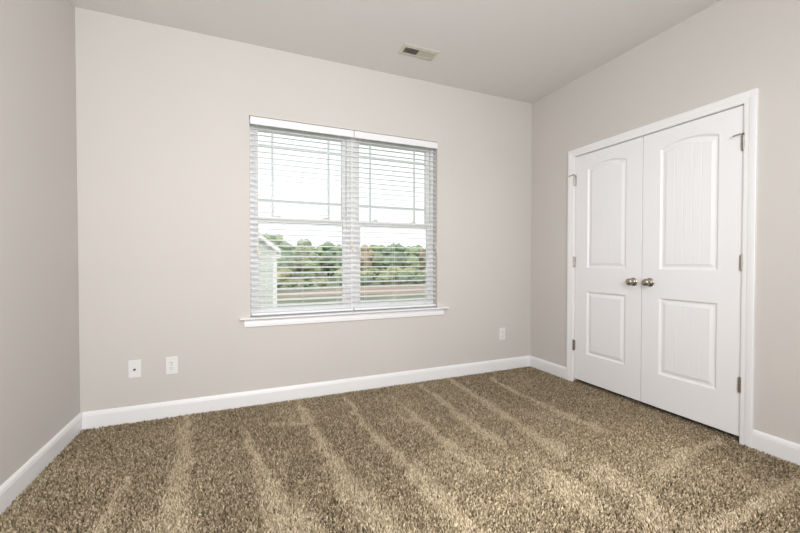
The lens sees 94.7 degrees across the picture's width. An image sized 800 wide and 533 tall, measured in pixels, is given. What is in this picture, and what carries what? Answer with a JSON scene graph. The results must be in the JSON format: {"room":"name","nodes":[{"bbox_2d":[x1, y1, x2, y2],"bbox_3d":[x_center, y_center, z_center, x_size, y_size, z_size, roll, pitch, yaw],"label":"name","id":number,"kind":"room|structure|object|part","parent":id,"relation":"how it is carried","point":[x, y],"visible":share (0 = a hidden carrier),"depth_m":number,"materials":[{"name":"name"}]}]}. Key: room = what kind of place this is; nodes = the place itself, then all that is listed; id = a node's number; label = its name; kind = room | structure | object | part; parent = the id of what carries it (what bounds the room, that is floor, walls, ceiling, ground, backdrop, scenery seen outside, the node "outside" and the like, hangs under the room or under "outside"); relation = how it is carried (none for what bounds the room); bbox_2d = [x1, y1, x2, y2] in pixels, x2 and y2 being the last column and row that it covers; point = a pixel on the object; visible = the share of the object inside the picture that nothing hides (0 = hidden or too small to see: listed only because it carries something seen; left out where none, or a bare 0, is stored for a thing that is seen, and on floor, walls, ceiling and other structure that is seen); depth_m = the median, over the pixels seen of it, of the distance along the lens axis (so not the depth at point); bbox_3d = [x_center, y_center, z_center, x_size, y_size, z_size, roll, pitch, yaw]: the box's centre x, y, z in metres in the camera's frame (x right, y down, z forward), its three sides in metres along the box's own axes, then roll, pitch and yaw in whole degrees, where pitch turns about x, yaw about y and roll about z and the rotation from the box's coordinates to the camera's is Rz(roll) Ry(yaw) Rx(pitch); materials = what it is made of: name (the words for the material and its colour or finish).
{"room":"empty bedroom","nodes":[
{"label":"empty bedroom","id":0,"kind":"room"},
{"bbox_2d":[0,0,79,485],"bbox_3d":[-1.432,-0.268,0.629,0.160,2.743,3.750,0,1,-23],"label":"wall","id":1,"kind":"structure","parent":0,"point":[40,360],"depth_m":1.92,"materials":[{"name":"beige paint"}]},
{"bbox_2d":[0,412,81,514],"bbox_3d":[-1.352,1.041,0.683,0.014,0.124,3.750,0,1,-23],"label":"baseboard","id":2,"kind":"structure","parent":1,"relation":"attached to","point":[18,482],"depth_m":1.88,"materials":[{"name":"white wood"}]},
{"bbox_2d":[75,7,531,412],"bbox_3d":[-0.391,-0.307,3.190,4.069,2.743,0.160,0,1,-23],"label":"wall","id":3,"kind":"structure","parent":0,"point":[163,113],"depth_m":2.73,"materials":[{"name":"beige paint"}]},
{"bbox_2d":[128,360,140,377],"bbox_3d":[-1.809,0.699,2.511,0.073,0.121,0.016,0,1,-23],"label":"outlet","id":4,"kind":"object","parent":3,"relation":"attached to","point":[134,366],"visible":1,"depth_m":2.51,"materials":[{"name":"white plastic"}]},
{"bbox_2d":[166,356,177,374],"bbox_3d":[-1.609,0.698,2.600,0.073,0.121,0.008,0,1,-23],"label":"power outlet","id":5,"kind":"object","parent":3,"relation":"attached to","point":[171,362],"visible":1,"depth_m":2.60,"materials":[{"name":"white plastic"}]},
{"bbox_2d":[249,119,349,315],"bbox_3d":[-0.811,-0.379,3.048,0.798,1.526,0.072,0,1,-23],"label":"window","id":6,"kind":"structure","parent":3,"relation":"in","point":[254,191],"depth_m":3.03,"materials":[{"name":"white plastic"}]},
{"bbox_3d":[-0.817,-0.733,3.057,0.738,0.759,0.034,0,1,-23],"label":"sash","id":7,"kind":"part","parent":6,"relation":"part of","materials":[{"name":"white plastic"}]},
{"bbox_3d":[-0.805,-0.016,3.039,0.738,0.759,0.028,0,1,-23],"label":"sash","id":8,"kind":"part","parent":6,"relation":"part of","materials":[{"name":"white plastic"}]},
{"bbox_2d":[250,116,353,315],"bbox_3d":[-0.768,-0.380,2.965,0.804,1.508,0.080,0,1,-23],"label":"window blind","id":9,"kind":"object","parent":6,"relation":"attached to","point":[254,121],"visible":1,"depth_m":2.95,"materials":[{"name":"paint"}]},
{"bbox_3d":[-1.083,-0.598,2.793,0.014,0.963,0.004,0,1,-23],"label":"tilt cord","id":10,"kind":"part","parent":9,"relation":"part of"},
{"bbox_3d":[-1.040,-0.364,2.864,0.002,1.440,0.054,0,1,-23],"label":"ladder cord","id":11,"kind":"part","parent":9,"relation":"part of","materials":[{"name":"white fabric"}]},
{"bbox_3d":[-0.787,-0.365,2.971,0.002,1.440,0.054,0,1,-23],"label":"ladder cord","id":12,"kind":"part","parent":9,"relation":"part of","materials":[{"name":"white fabric"}]},
{"bbox_3d":[-0.773,0.366,2.988,0.798,0.017,0.052,0,1,-23],"label":"rail","id":13,"kind":"part","parent":9,"relation":"part of","materials":[{"name":"white plastic"}]},
{"bbox_3d":[-0.396,-0.622,3.083,0.014,0.923,0.004,0,1,-23],"label":"lift cord","id":14,"kind":"part","parent":9,"relation":"part of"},
{"bbox_2d":[82,356,529,429],"bbox_3d":[-0.358,1.004,3.130,3.720,0.124,0.014,0,1,-23],"label":"baseboard","id":15,"kind":"structure","parent":3,"relation":"attached to","point":[129,414],"depth_m":2.87,"materials":[{"name":"white wood"}]},
{"bbox_2d":[244,309,443,327],"bbox_3d":[-0.382,0.427,3.111,1.716,0.056,0.013,0,1,-23],"label":"trim","id":16,"kind":"structure","parent":3,"relation":"attached to","point":[350,317],"depth_m":3.05,"materials":[{"name":"white wood"}]},
{"bbox_2d":[240,306,448,320],"bbox_3d":[-0.388,0.390,3.134,1.784,0.015,0.120,0,1,-23],"label":"window sill","id":17,"kind":"structure","parent":3,"relation":"attached to","point":[429,307],"depth_m":3.07,"materials":[{"name":"white wood"}]},
{"bbox_2d":[350,138,353,310],"bbox_3d":[-0.429,-0.382,3.208,0.029,1.526,0.076,0,1,-23],"label":"trim","id":18,"kind":"structure","parent":3,"relation":"attached to","point":[351,143],"depth_m":3.17,"materials":[{"name":"white plastic"}]},
{"bbox_2d":[353,139,432,309],"bbox_3d":[-0.058,-0.384,3.366,0.778,1.526,0.072,0,1,-23],"label":"window","id":19,"kind":"structure","parent":3,"relation":"in","point":[427,224],"depth_m":3.37,"materials":[{"name":"white plastic"}]},
{"bbox_3d":[-0.063,-0.738,3.375,0.718,0.759,0.034,0,1,-23],"label":"sash","id":20,"kind":"part","parent":19,"relation":"part of","materials":[{"name":"white plastic"}]},
{"bbox_3d":[-0.051,-0.020,3.357,0.718,0.759,0.028,0,1,-23],"label":"sash","id":21,"kind":"part","parent":19,"relation":"part of","materials":[{"name":"white plastic"}]},
{"bbox_2d":[353,131,437,309],"bbox_3d":[-0.030,-0.384,3.276,0.790,1.508,0.080,0,1,-23],"label":"window blind","id":22,"kind":"object","parent":19,"relation":"attached to","point":[358,135],"visible":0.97,"depth_m":3.26,"materials":[{"name":"paint"}]},
{"bbox_3d":[-0.339,-0.603,3.107,0.014,0.963,0.004,0,1,-23],"label":"tilt cord","id":23,"kind":"part","parent":22,"relation":"part of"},
{"bbox_3d":[-0.299,-0.368,3.177,0.002,1.440,0.054,0,1,-23],"label":"ladder cord","id":24,"kind":"part","parent":22,"relation":"part of","materials":[{"name":"white fabric"}]},
{"bbox_3d":[-0.059,-0.370,3.278,0.002,1.440,0.054,0,1,-23],"label":"ladder cord","id":25,"kind":"part","parent":22,"relation":"part of","materials":[{"name":"white fabric"}]},
{"bbox_3d":[-0.035,0.361,3.300,0.784,0.017,0.052,0,1,-23],"label":"rail","id":26,"kind":"part","parent":22,"relation":"part of","materials":[{"name":"white plastic"}]},
{"bbox_2d":[499,328,504,339],"bbox_3d":[1.031,0.678,3.714,0.073,0.121,0.008,0,1,-23],"label":"power outlet","id":27,"kind":"object","parent":3,"relation":"attached to","point":[501,330],"visible":1,"depth_m":3.71,"materials":[{"name":"white plastic"}]},
{"bbox_2d":[71,0,720,103],"bbox_3d":[0.715,-1.703,1.513,4.819,0.100,4.070,0,1,-23],"label":"ceiling","id":28,"kind":"structure","parent":0,"point":[526,51],"depth_m":2.61,"materials":[{"name":"white paint"}]},
{"bbox_2d":[397,43,438,60],"bbox_3d":[0.143,-1.669,2.881,0.300,0.009,0.146,0,1,-23],"label":"ceiling vent","id":29,"kind":"object","parent":28,"relation":"in","point":[406,49],"visible":1,"depth_m":2.87,"materials":[{"name":"beige metal"}]},
{"bbox_2d":[7,383,794,532],"bbox_3d":[0.714,1.150,1.557,4.819,0.120,4.070,0,1,-23],"label":"floor","id":30,"kind":"structure","parent":0,"point":[582,383],"depth_m":1.72,"materials":[{"name":"brown carpet"}]},
{"bbox_2d":[0,366,799,532],"bbox_3d":[0.430,1.079,1.428,3.846,0.025,3.732,0,1,-23],"label":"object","id":31,"kind":"structure","parent":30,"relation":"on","point":[595,420],"depth_m":1.92,"materials":[{"name":"brown carpet"}]},
{"bbox_2d":[530,0,799,443],"bbox_3d":[2.149,-0.290,2.140,0.115,2.743,3.750,0,1,-23],"label":"wall","id":32,"kind":"structure","parent":0,"point":[728,48],"depth_m":2.30,"materials":[{"name":"beige paint"}]},
{"bbox_2d":[530,355,565,379],"bbox_3d":[1.454,0.997,3.639,0.014,0.124,0.484,0,1,-23],"label":"baseboard","id":33,"kind":"structure","parent":32,"relation":"attached to","point":[549,367],"depth_m":3.62,"materials":[{"name":"white wood"}]},
{"bbox_2d":[568,137,643,400],"bbox_3d":[1.677,0.019,3.084,0.103,2.000,0.669,0,1,-23],"label":"door","id":34,"kind":"structure","parent":32,"relation":"in","point":[607,261],"depth_m":3.02,"materials":[{"name":"white paint"}]},
{"bbox_3d":[1.767,0.118,2.826,0.068,0.065,0.065,0,1,-23],"label":"knob","id":35,"kind":"part","parent":34,"relation":"part of","materials":[{"name":"silver metal"}]},
{"bbox_2d":[566,88,758,447],"bbox_3d":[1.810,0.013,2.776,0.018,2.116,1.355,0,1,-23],"label":"trim","id":36,"kind":"structure","parent":32,"relation":"attached to","point":[750,99],"depth_m":2.19,"materials":[{"name":"white wood"}]},
{"bbox_2d":[641,105,744,435],"bbox_3d":[1.929,0.028,2.485,0.103,2.000,0.621,0,1,-23],"label":"door","id":37,"kind":"structure","parent":32,"relation":"in","point":[692,256],"depth_m":2.45,"materials":[{"name":"white paint"}]},
{"bbox_3d":[1.816,0.117,2.710,0.068,0.065,0.065,0,1,-23],"label":"knob","id":38,"kind":"part","parent":37,"relation":"part of","materials":[{"name":"silver metal"}]},
{"bbox_2d":[752,429,799,464],"bbox_3d":[2.446,1.033,1.288,0.014,0.124,1.910,0,1,-23],"label":"baseboard","id":39,"kind":"structure","parent":32,"relation":"attached to","point":[781,448],"depth_m":2.07,"materials":[{"name":"white wood"}]},
{"label":"outside","id":40,"kind":"structure","parent":0,"visible":0},
{"bbox_2d":[277,268,425,306],"bbox_3d":[-21.920,2.667,113.722,170.000,0.200,219.540,0,1,-23],"label":"lawn","id":41,"kind":"structure","parent":40,"point":[293,274],"depth_m":45.88,"materials":[{"name":"green plant"}]},
{"bbox_2d":[259,233,280,307],"bbox_3d":[-10.199,-0.208,14.151,9.830,8.604,10.580,0,1,-23],"label":"neighbouring house","id":42,"kind":"structure","parent":41,"relation":"on","point":[277,248],"depth_m":11.30,"materials":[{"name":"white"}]},
{"bbox_2d":[263,233,284,246],"bbox_3d":[-31.926,-2.596,90.811,6.900,11.328,7.852,0,1,-29],"label":"tree","id":43,"kind":"object","parent":41,"relation":"on","point":[270,237],"visible":0.11,"depth_m":90.13,"materials":[{"name":"green plant"}]},
{"bbox_2d":[277,268,292,280],"bbox_3d":[-24.407,1.735,76.743,4.437,3.156,3.987,1,1,43],"label":"shrub","id":44,"kind":"object","parent":41,"relation":"on","point":[286,269],"visible":0.73,"depth_m":75.61,"materials":[{"name":"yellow plant"}]},
{"bbox_2d":[277,241,295,270],"bbox_3d":[-26.871,-1.516,84.856,5.979,9.278,6.150,-1,1,-42],"label":"tree","id":45,"kind":"object","parent":41,"relation":"on","point":[283,248],"visible":0.48,"depth_m":83.45,"materials":[{"name":"green plant"}]},
{"bbox_2d":[284,281,293,287],"bbox_3d":[-17.380,2.863,57.866,1.724,1.327,1.841,0,1,-13],"label":"shrub","id":46,"kind":"object","parent":41,"relation":"on","point":[287,285],"visible":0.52,"depth_m":57.48,"materials":[{"name":"green plant"}]},
{"bbox_2d":[292,245,307,273],"bbox_3d":[-25.206,-1.345,94.336,5.995,8.649,5.268,0,1,18],"label":"tree","id":47,"kind":"object","parent":41,"relation":"on","point":[296,248],"visible":0.5,"depth_m":92.78,"materials":[{"name":"green plant"}]},
{"bbox_2d":[293,238,311,270],"bbox_3d":[-27.073,-2.467,101.972,7.428,10.716,6.527,0,1,-12],"label":"tree","id":48,"kind":"object","parent":41,"relation":"on","point":[304,243],"visible":0.18,"depth_m":100.50,"materials":[{"name":"green plant"}]},
{"bbox_2d":[299,270,314,280],"bbox_3d":[-19.701,1.987,78.604,3.625,2.457,3.773,0,1,-11],"label":"shrub","id":49,"kind":"object","parent":41,"relation":"on","point":[300,274],"visible":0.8,"depth_m":77.45,"materials":[{"name":"green plant"}]},
{"bbox_2d":[303,247,322,275],"bbox_3d":[-20.744,-0.945,88.014,4.891,8.030,5.566,0,1,-2],"label":"tree","id":50,"kind":"object","parent":41,"relation":"on","point":[306,248],"visible":0.7,"depth_m":86.66,"materials":[{"name":"green plant"}]},
{"bbox_2d":[316,279,326,286],"bbox_3d":[-12.676,2.749,59.775,2.051,1.459,1.843,1,1,33],"label":"shrub","id":51,"kind":"object","parent":41,"relation":"on","point":[319,280],"visible":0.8,"depth_m":59.40,"materials":[{"name":"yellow plant"}]},
{"bbox_2d":[319,240,333,275],"bbox_3d":[-18.998,-1.973,97.327,6.516,9.830,6.334,0,1,-23],"label":"tree","id":52,"kind":"object","parent":41,"relation":"on","point":[325,243],"visible":0.41,"depth_m":95.42,"materials":[{"name":"green plant"}]},
{"bbox_2d":[328,244,341,274],"bbox_3d":[-14.959,-1.303,90.967,5.738,8.656,5.577,0,1,-10],"label":"tree","id":53,"kind":"object","parent":41,"relation":"on","point":[335,248],"visible":0.45,"depth_m":89.33,"materials":[{"name":"green plant"}]},
{"bbox_2d":[360,277,369,284],"bbox_3d":[-6.395,2.571,65.064,2.417,1.638,2.516,-1,1,-32],"label":"shrub","id":54,"kind":"object","parent":41,"relation":"on","point":[362,278],"visible":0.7,"depth_m":64.69,"materials":[{"name":"green plant"}]},
{"bbox_2d":[360,270,372,275],"bbox_3d":[-6.897,1.922,73.809,3.596,2.846,4.001,1,1,37],"label":"shrub","id":55,"kind":"object","parent":41,"relation":"on","point":[361,273],"visible":0.39,"depth_m":72.56,"materials":[{"name":"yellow plant"}]},
{"bbox_2d":[360,274,372,283],"bbox_3d":[-6.333,2.353,69.004,2.929,1.985,3.049,-1,1,-41],"label":"shrub","id":56,"kind":"object","parent":41,"relation":"on","point":[369,278],"visible":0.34,"depth_m":68.63,"materials":[{"name":"green plant"}]},
{"bbox_2d":[360,245,374,270],"bbox_3d":[-8.743,-1.369,92.962,5.342,8.744,5.683,0,1,10],"label":"tree","id":57,"kind":"object","parent":41,"relation":"on","point":[361,248],"visible":0.55,"depth_m":91.78,"materials":[{"name":"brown plant"}]},
{"bbox_2d":[365,267,380,279],"bbox_3d":[-6.261,1.606,85.709,4.289,3.302,4.581,0,1,24],"label":"shrub","id":58,"kind":"object","parent":41,"relation":"on","point":[375,268],"visible":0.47,"depth_m":84.52,"materials":[{"name":"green plant"}]},
{"bbox_2d":[369,244,384,269],"bbox_3d":[-6.513,-1.674,102.094,5.539,9.093,6.303,1,1,41],"label":"tree","id":59,"kind":"object","parent":41,"relation":"on","point":[371,245],"visible":0.44,"depth_m":100.81,"materials":[{"name":"green plant"}]},
{"bbox_2d":[376,275,388,283],"bbox_3d":[-3.121,2.475,66.498,2.697,1.944,2.525,0,1,22],"label":"shrub","id":60,"kind":"object","parent":41,"relation":"on","point":[380,278],"visible":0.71,"depth_m":66.01,"materials":[{"name":"green plant"}]},
{"bbox_2d":[379,272,395,279],"bbox_3d":[-2.550,2.203,70.996,3.365,2.426,3.151,0,1,6],"label":"shrub","id":61,"kind":"object","parent":41,"relation":"on","point":[382,274],"visible":0.44,"depth_m":70.14,"materials":[{"name":"green plant"}]},
{"bbox_2d":[379,268,396,274],"bbox_3d":[-2.531,1.724,81.092,4.429,3.193,4.147,1,1,40],"label":"shrub","id":62,"kind":"object","parent":41,"relation":"on","point":[389,269],"visible":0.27,"depth_m":80.20,"materials":[{"name":"green plant"}]},
{"bbox_2d":[380,245,397,269],"bbox_3d":[-2.979,-1.360,95.639,5.723,8.634,5.563,-1,1,-44],"label":"tree","id":63,"kind":"object","parent":41,"relation":"on","point":[384,249],"visible":0.7,"depth_m":93.94,"materials":[{"name":"green plant"}]},
{"bbox_2d":[387,267,402,278],"bbox_3d":[-0.963,1.413,87.995,4.933,3.510,4.434,0,1,27],"label":"shrub","id":64,"kind":"object","parent":41,"relation":"on","point":[392,268],"visible":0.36,"depth_m":86.97,"materials":[{"name":"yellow plant"}]},
{"bbox_2d":[392,243,405,268],"bbox_3d":[-0.639,-1.948,104.719,6.158,9.557,6.335,0,1,-30],"label":"tree","id":65,"kind":"object","parent":41,"relation":"on","point":[398,244],"visible":0.28,"depth_m":103.06,"materials":[{"name":"green plant"}]},
{"bbox_2d":[395,277,405,283],"bbox_3d":[0.107,2.538,68.162,2.474,1.611,2.377,1,1,35],"label":"shrub","id":66,"kind":"object","parent":41,"relation":"on","point":[398,278],"visible":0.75,"depth_m":67.55,"materials":[{"name":"green plant"}]},
{"bbox_2d":[397,269,413,276],"bbox_3d":[1.250,1.938,77.289,3.922,2.828,3.672,0,1,-15],"label":"shrub","id":67,"kind":"object","parent":41,"relation":"on","point":[402,273],"visible":0.37,"depth_m":76.43,"materials":[{"name":"green plant"}]},
{"bbox_2d":[400,273,412,282],"bbox_3d":[1.235,2.226,72.469,3.307,2.153,3.177,0,1,-2],"label":"shrub","id":68,"kind":"object","parent":41,"relation":"on","point":[408,277],"visible":0.39,"depth_m":72.05,"materials":[{"name":"green plant"}]},
{"bbox_2d":[399,267,417,274],"bbox_3d":[1.624,1.578,83.037,4.652,3.309,4.180,0,1,13],"label":"shrub","id":69,"kind":"object","parent":41,"relation":"on","point":[408,268],"visible":0.34,"depth_m":82.44,"materials":[{"name":"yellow plant"}]},
{"bbox_2d":[403,248,421,268],"bbox_3d":[3.218,-1.126,97.910,5.619,8.106,4.937,-1,1,-34],"label":"tree","id":70,"kind":"object","parent":41,"relation":"on","point":[407,249],"visible":0.8,"depth_m":96.88,"materials":[{"name":"green plant"}]},
{"bbox_2d":[412,276,423,283],"bbox_3d":[3.079,2.503,69.670,2.418,1.638,2.517,1,1,40],"label":"shrub","id":71,"kind":"object","parent":41,"relation":"on","point":[417,277],"visible":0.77,"depth_m":69.17,"materials":[{"name":"green plant"}]},
{"bbox_2d":[419,247,425,269],"bbox_3d":[5.950,-1.554,107.003,5.648,8.691,5.309,0,1,-10],"label":"tree","id":72,"kind":"object","parent":41,"relation":"on","point":[421,248],"visible":0.31,"depth_m":105.57,"materials":[{"name":"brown plant"}]},
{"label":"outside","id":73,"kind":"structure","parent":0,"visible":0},
{"bbox_2d":[277,285,425,297],"bbox_3d":[-2.717,3.476,55.372,100.000,0.080,18.000,0,1,-23],"label":"strip","id":74,"kind":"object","parent":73,"point":[423,286],"visible":0.18,"depth_m":51.54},
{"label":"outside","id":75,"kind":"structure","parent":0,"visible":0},
{"bbox_2d":[278,279,330,285],"bbox_3d":[-44.340,3.179,73.620,57.500,0.090,36.000,0,1,-23],"label":"meadow","id":76,"kind":"structure","parent":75,"point":[299,280],"depth_m":80.08,"materials":[{"name":"green plant"}]}
]}

